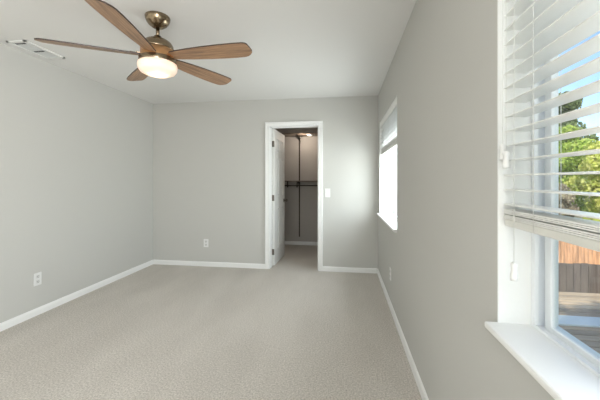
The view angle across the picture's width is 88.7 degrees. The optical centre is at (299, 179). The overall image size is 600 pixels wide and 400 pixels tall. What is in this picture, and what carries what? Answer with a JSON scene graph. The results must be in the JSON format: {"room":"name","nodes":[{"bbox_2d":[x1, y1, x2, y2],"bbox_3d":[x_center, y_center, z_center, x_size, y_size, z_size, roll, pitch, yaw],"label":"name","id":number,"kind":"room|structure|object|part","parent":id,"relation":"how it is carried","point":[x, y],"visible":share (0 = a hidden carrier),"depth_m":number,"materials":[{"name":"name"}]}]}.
{"room":"empty bedroom","nodes":[
{"label":"empty bedroom","id":0,"kind":"room"},
{"bbox_2d":[0,43,152,322],"bbox_3d":[-2.788,0.060,1.377,0.150,2.440,6.938,0,0,8],"label":"wall","id":1,"kind":"structure","parent":0,"point":[76,150],"depth_m":3.19,"materials":[{"name":"grey paint"}]},
{"bbox_2d":[34,272,41,285],"bbox_3d":[-2.489,0.940,2.914,0.008,0.120,0.074,0,0,8],"label":"wall outlet","id":2,"kind":"object","parent":1,"relation":"attached to","point":[37,276],"visible":1,"depth_m":2.91,"materials":[{"name":"white plastic"}]},
{"bbox_2d":[0,260,152,331],"bbox_3d":[-2.716,1.246,1.306,0.013,0.068,6.818,0,0,8],"label":"baseboard","id":3,"kind":"structure","parent":1,"relation":"attached to","point":[23,317],"depth_m":3.20,"materials":[{"name":"white wood"}]},
{"bbox_2d":[0,0,415,103],"bbox_3d":[-0.785,-1.235,1.779,4.003,0.150,9.000,0,0,8],"label":"ceiling","id":4,"kind":"structure","parent":0,"point":[300,48],"depth_m":2.54,"materials":[{"name":"white paint"}]},
{"bbox_2d":[6,40,64,59],"bbox_3d":[-2.337,-1.155,2.733,0.180,0.011,0.374,0,0,8],"label":"ceiling vent","id":5,"kind":"object","parent":4,"relation":"in","point":[26,45],"visible":1,"depth_m":2.71,"materials":[{"name":"white metal"}]},
{"bbox_2d":[34,0,251,84],"bbox_3d":[-0.976,-0.951,2.161,1.313,0.419,1.334,0,0,8],"label":"ceiling fan","id":6,"kind":"object","parent":4,"relation":"hanging from","point":[157,57],"visible":1,"depth_m":2.10,"materials":[{"name":"brown wood"}]},
{"bbox_3d":[-1.373,-0.878,2.037,0.613,0.009,0.148,0,13,-22],"label":"blade","id":7,"kind":"part","parent":6,"relation":"part of","materials":[{"name":"brown wood"}]},
{"bbox_3d":[-1.004,-0.878,1.795,0.148,0.009,0.613,13,0,-1],"label":"blade","id":8,"kind":"part","parent":6,"relation":"part of","materials":[{"name":"brown wood"}]},
{"bbox_3d":[-1.267,-0.878,2.480,0.148,0.009,0.613,-17,11,-40],"label":"blade","id":9,"kind":"part","parent":6,"relation":"part of","materials":[{"name":"brown wood"}]},
{"bbox_3d":[-1.012,-0.785,2.185,0.262,0.089,0.262,0,0,8],"label":"lamp shade","id":10,"kind":"part","parent":6,"relation":"part of","materials":[{"name":"white glass"}]},
{"bbox_3d":[-0.810,-0.878,2.518,0.148,0.009,0.613,-15,-8,30],"label":"blade","id":11,"kind":"part","parent":6,"relation":"part of","materials":[{"name":"brown wood"}]},
{"bbox_3d":[-0.629,-0.878,2.115,0.613,0.009,0.148,0,-13,10],"label":"blade","id":12,"kind":"part","parent":6,"relation":"part of","materials":[{"name":"brown wood"}]},
{"bbox_2d":[0,245,421,399],"bbox_3d":[-0.948,1.330,1.903,3.345,0.100,8.500,0,0,8],"label":"floor","id":13,"kind":"structure","parent":0,"point":[291,329],"depth_m":2.43,"materials":[{"name":"carpet"}]},
{"bbox_2d":[153,95,377,268],"bbox_3d":[-0.577,0.060,4.505,3.345,2.440,0.120,0,0,8],"label":"wall","id":14,"kind":"structure","parent":0,"point":[209,157],"depth_m":4.48,"materials":[{"name":"grey paint"}]},
{"bbox_2d":[204,239,207,246],"bbox_3d":[-1.395,0.936,4.557,0.074,0.120,0.008,0,0,8],"label":"wall outlet","id":15,"kind":"object","parent":14,"relation":"attached to","point":[205,240],"visible":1,"depth_m":4.55,"materials":[{"name":"white plastic"}]},
{"bbox_2d":[153,260,264,268],"bbox_3d":[-1.365,1.246,4.550,1.747,0.068,0.013,0,0,8],"label":"baseboard","id":16,"kind":"structure","parent":14,"relation":"attached to","point":[161,262],"depth_m":4.54,"materials":[{"name":"white wood"}]},
{"bbox_2d":[272,129,287,265],"bbox_3d":[-0.338,0.255,4.878,0.166,2.022,0.694,0,0,10],"label":"door","id":17,"kind":"structure","parent":14,"relation":"in","point":[278,139],"depth_m":4.79,"materials":[{"name":"white paint"}]},
{"bbox_2d":[265,121,322,270],"bbox_3d":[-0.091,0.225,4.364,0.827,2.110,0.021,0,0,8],"label":"trim","id":18,"kind":"structure","parent":14,"relation":"attached to","point":[268,125],"depth_m":4.35,"materials":[{"name":"white wood"}]},
{"bbox_2d":[325,189,329,196],"bbox_3d":[0.386,0.182,4.302,0.074,0.120,0.010,0,0,8],"label":"light switch","id":19,"kind":"object","parent":14,"relation":"attached to","point":[327,191],"visible":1,"depth_m":4.30,"materials":[{"name":"white plastic"}]},
{"bbox_2d":[323,266,376,273],"bbox_3d":[0.688,1.246,4.257,0.745,0.068,0.013,0,0,8],"label":"baseboard","id":20,"kind":"structure","parent":14,"relation":"attached to","point":[325,268],"depth_m":4.25,"materials":[{"name":"white wood"}]},
{"bbox_2d":[275,127,317,241],"bbox_3d":[-0.061,0.060,6.120,1.850,2.440,0.100,0,0,8],"label":"wall","id":21,"kind":"structure","parent":0,"point":[308,144],"depth_m":6.06,"materials":[{"name":"grey paint"}]},
{"bbox_2d":[299,140,299,236],"bbox_3d":[-0.011,0.144,6.056,0.026,1.952,0.010,0,0,8],"label":"upright","id":22,"kind":"object","parent":21,"relation":"attached to","point":[299,140],"visible":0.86,"depth_m":6.05,"materials":[{"name":"brown metal"}]},
{"bbox_2d":[285,181,317,186],"bbox_3d":[-0.092,0.076,5.901,1.646,0.127,0.338,0,0,8],"label":"closet shelf","id":23,"kind":"object","parent":22,"relation":"attached to","point":[298,182],"visible":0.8,"depth_m":5.73,"materials":[{"name":"brown metal"}]},
{"bbox_3d":[-0.113,0.105,5.759,1.644,0.021,0.022,0,0,8],"label":"hanging rod","id":24,"kind":"part","parent":23,"relation":"part of","materials":[{"name":"brown metal"}]},
{"bbox_2d":[282,133,317,139],"bbox_3d":[-0.092,-0.832,5.901,1.646,0.084,0.338,0,0,8],"label":"closet shelf","id":25,"kind":"object","parent":21,"relation":"attached to","point":[298,135],"visible":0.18,"depth_m":5.78,"materials":[{"name":"brown"}]},
{"bbox_2d":[285,241,317,245],"bbox_3d":[-0.069,1.246,6.064,1.624,0.068,0.013,0,0,8],"label":"baseboard","id":26,"kind":"structure","parent":21,"relation":"attached to","point":[286,242],"depth_m":6.05,"materials":[{"name":"white wood"}]},
{"bbox_2d":[378,0,554,399],"bbox_3d":[0.786,0.060,1.656,0.158,2.440,8.500,0,0,8],"label":"wall","id":27,"kind":"structure","parent":0,"point":[442,256],"depth_m":1.40,"materials":[{"name":"grey paint"}]},
{"bbox_2d":[377,96,396,232],"bbox_3d":[1.010,-0.142,3.361,0.193,1.215,1.352,0,0,8],"label":"window","id":28,"kind":"structure","parent":27,"relation":"in","point":[386,214],"depth_m":4.01,"materials":[{"name":"white"}]},
{"bbox_3d":[0.980,0.450,3.365,0.132,0.030,1.352,0,0,8],"label":"sill","id":29,"kind":"part","parent":28,"relation":"part of","materials":[{"name":"white"}]},
{"bbox_2d":[380,97,396,165],"bbox_3d":[0.983,-0.448,3.363,0.084,0.596,1.320,0,0,8],"label":"window blind","id":30,"kind":"object","parent":28,"relation":"attached to","point":[388,123],"visible":0.8,"depth_m":3.27,"materials":[{"name":"white plastic"}]},
{"bbox_3d":[0.993,-0.336,3.361,0.058,0.021,1.316,0,0,8],"label":"rail","id":31,"kind":"part","parent":30,"relation":"part of","materials":[{"name":"white plastic"}]},
{"bbox_3d":[1.074,-0.157,3.352,0.064,1.187,1.340,0,0,8],"label":"frame","id":32,"kind":"part","parent":28,"relation":"part of","materials":[{"name":"white plastic"}]},
{"bbox_3d":[1.120,-0.150,3.663,0.017,1.172,0.668,0,0,8],"label":"sash","id":33,"kind":"part","parent":28,"relation":"part of","materials":[{"name":"white plastic"}]},
{"bbox_2d":[377,269,428,399],"bbox_3d":[0.582,1.246,0.835,0.013,0.068,6.818,0,0,8],"label":"baseboard","id":34,"kind":"structure","parent":27,"relation":"attached to","point":[418,380],"depth_m":2.26,"materials":[{"name":"white wood"}]},
{"bbox_2d":[485,0,599,399],"bbox_3d":[0.557,-0.142,0.181,0.193,1.215,1.528,0,0,8],"label":"window","id":35,"kind":"structure","parent":27,"relation":"in","point":[527,326],"depth_m":0.91,"materials":[{"name":"white plastic"}]},
{"bbox_3d":[0.526,0.450,0.185,0.132,0.030,1.528,0,0,8],"label":"sill","id":36,"kind":"part","parent":35,"relation":"part of","materials":[{"name":"white"}]},
{"bbox_2d":[499,0,599,281],"bbox_3d":[0.530,-0.233,0.183,0.084,1.026,1.496,0,0,8],"label":"window blind","id":37,"kind":"object","parent":35,"relation":"attached to","point":[549,28],"visible":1,"depth_m":0.74,"materials":[{"name":"white plastic"}]},
{"bbox_3d":[0.601,-0.393,0.909,0.002,0.575,0.002,0,0,38],"label":"lift cord","id":38,"kind":"part","parent":37,"relation":"part of","materials":[{"name":"white fabric"}]},
{"bbox_3d":[0.624,-0.283,0.776,0.065,0.833,0.001,0,0,8],"label":"ladder cord","id":39,"kind":"part","parent":37,"relation":"part of","materials":[{"name":"white fabric"}]},
{"bbox_3d":[0.539,0.127,0.182,0.058,0.021,1.492,0,0,8],"label":"rail","id":40,"kind":"part","parent":37,"relation":"part of","materials":[{"name":"white plastic"}]},
{"bbox_3d":[0.621,-0.157,0.172,0.064,1.187,1.516,0,0,8],"label":"frame","id":41,"kind":"part","parent":35,"relation":"part of","materials":[{"name":"white plastic"}]},
{"bbox_3d":[0.673,-0.150,0.526,0.017,1.172,0.756,0,0,8],"label":"sash","id":42,"kind":"part","parent":35,"relation":"part of","materials":[{"name":"white plastic"}]},
{"label":"outside","id":43,"kind":"structure","parent":0,"visible":0},
{"bbox_2d":[392,195,590,218],"bbox_3d":[12.018,3.480,13.437,100.000,0.300,110.000,0,0,8],"label":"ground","id":44,"kind":"structure","parent":43,"point":[394,197],"depth_m":40.09,"materials":[{"name":"white"}]},
{"bbox_2d":[559,183,579,216],"bbox_3d":[10.459,1.725,12.577,1.148,3.228,1.572,0,0,-28],"label":"bush","id":45,"kind":"object","parent":44,"relation":"on","point":[564,199],"visible":0.26,"depth_m":12.12,"materials":[{"name":"green plant"}]},
{"bbox_2d":[559,125,598,216],"bbox_3d":[13.634,0.235,15.899,2.198,6.200,3.116,0,0,-44],"label":"tree","id":46,"kind":"object","parent":44,"relation":"on","point":[566,164],"visible":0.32,"depth_m":15.46,"materials":[{"name":"green plant"}]},
{"bbox_2d":[559,91,598,142],"bbox_3d":[16.062,-1.117,19.049,3.452,8.901,3.299,0,0,14],"label":"tree","id":47,"kind":"object","parent":44,"relation":"on","point":[576,104],"visible":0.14,"depth_m":18.09,"materials":[{"name":"green plant"}]},
{"bbox_2d":[559,292,599,353],"bbox_3d":[5.070,2.505,1.434,8.367,1.650,6.008,0,0,8],"label":"deck","id":48,"kind":"object","parent":44,"relation":"on","point":[570,303],"depth_m":3.93,"materials":[{"name":"grey wood"}]},
{"bbox_2d":[559,315,599,327],"bbox_3d":[5.919,1.667,3.252,6.400,0.023,0.250,0,0,8],"label":"plank","id":49,"kind":"object","parent":48,"relation":"on","point":[564,320],"visible":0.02,"depth_m":3.59,"materials":[{"name":"blue"}]},
{"bbox_2d":[559,263,599,292],"bbox_3d":[9.779,2.574,6.255,14.685,1.512,0.156,0,0,8],"label":"wooden fence","id":50,"kind":"object","parent":44,"relation":"on","point":[575,277],"visible":0.08,"depth_m":6.71,"materials":[{"name":"grey wood"}]},
{"bbox_2d":[559,241,599,264],"bbox_3d":[15.633,2.499,10.168,24.170,1.662,0.156,0,0,8],"label":"wooden fence","id":51,"kind":"object","parent":44,"relation":"on","point":[568,253],"visible":0.03,"depth_m":10.92,"materials":[{"name":"brown wood"}]},
{"bbox_2d":[564,140,599,221],"bbox_3d":[12.626,0.836,12.739,2.296,5.000,2.669,0,0,8],"label":"bush","id":52,"kind":"object","parent":44,"relation":"on","point":[581,182],"visible":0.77,"depth_m":12.71,"materials":[{"name":"green plant"}]}
]}

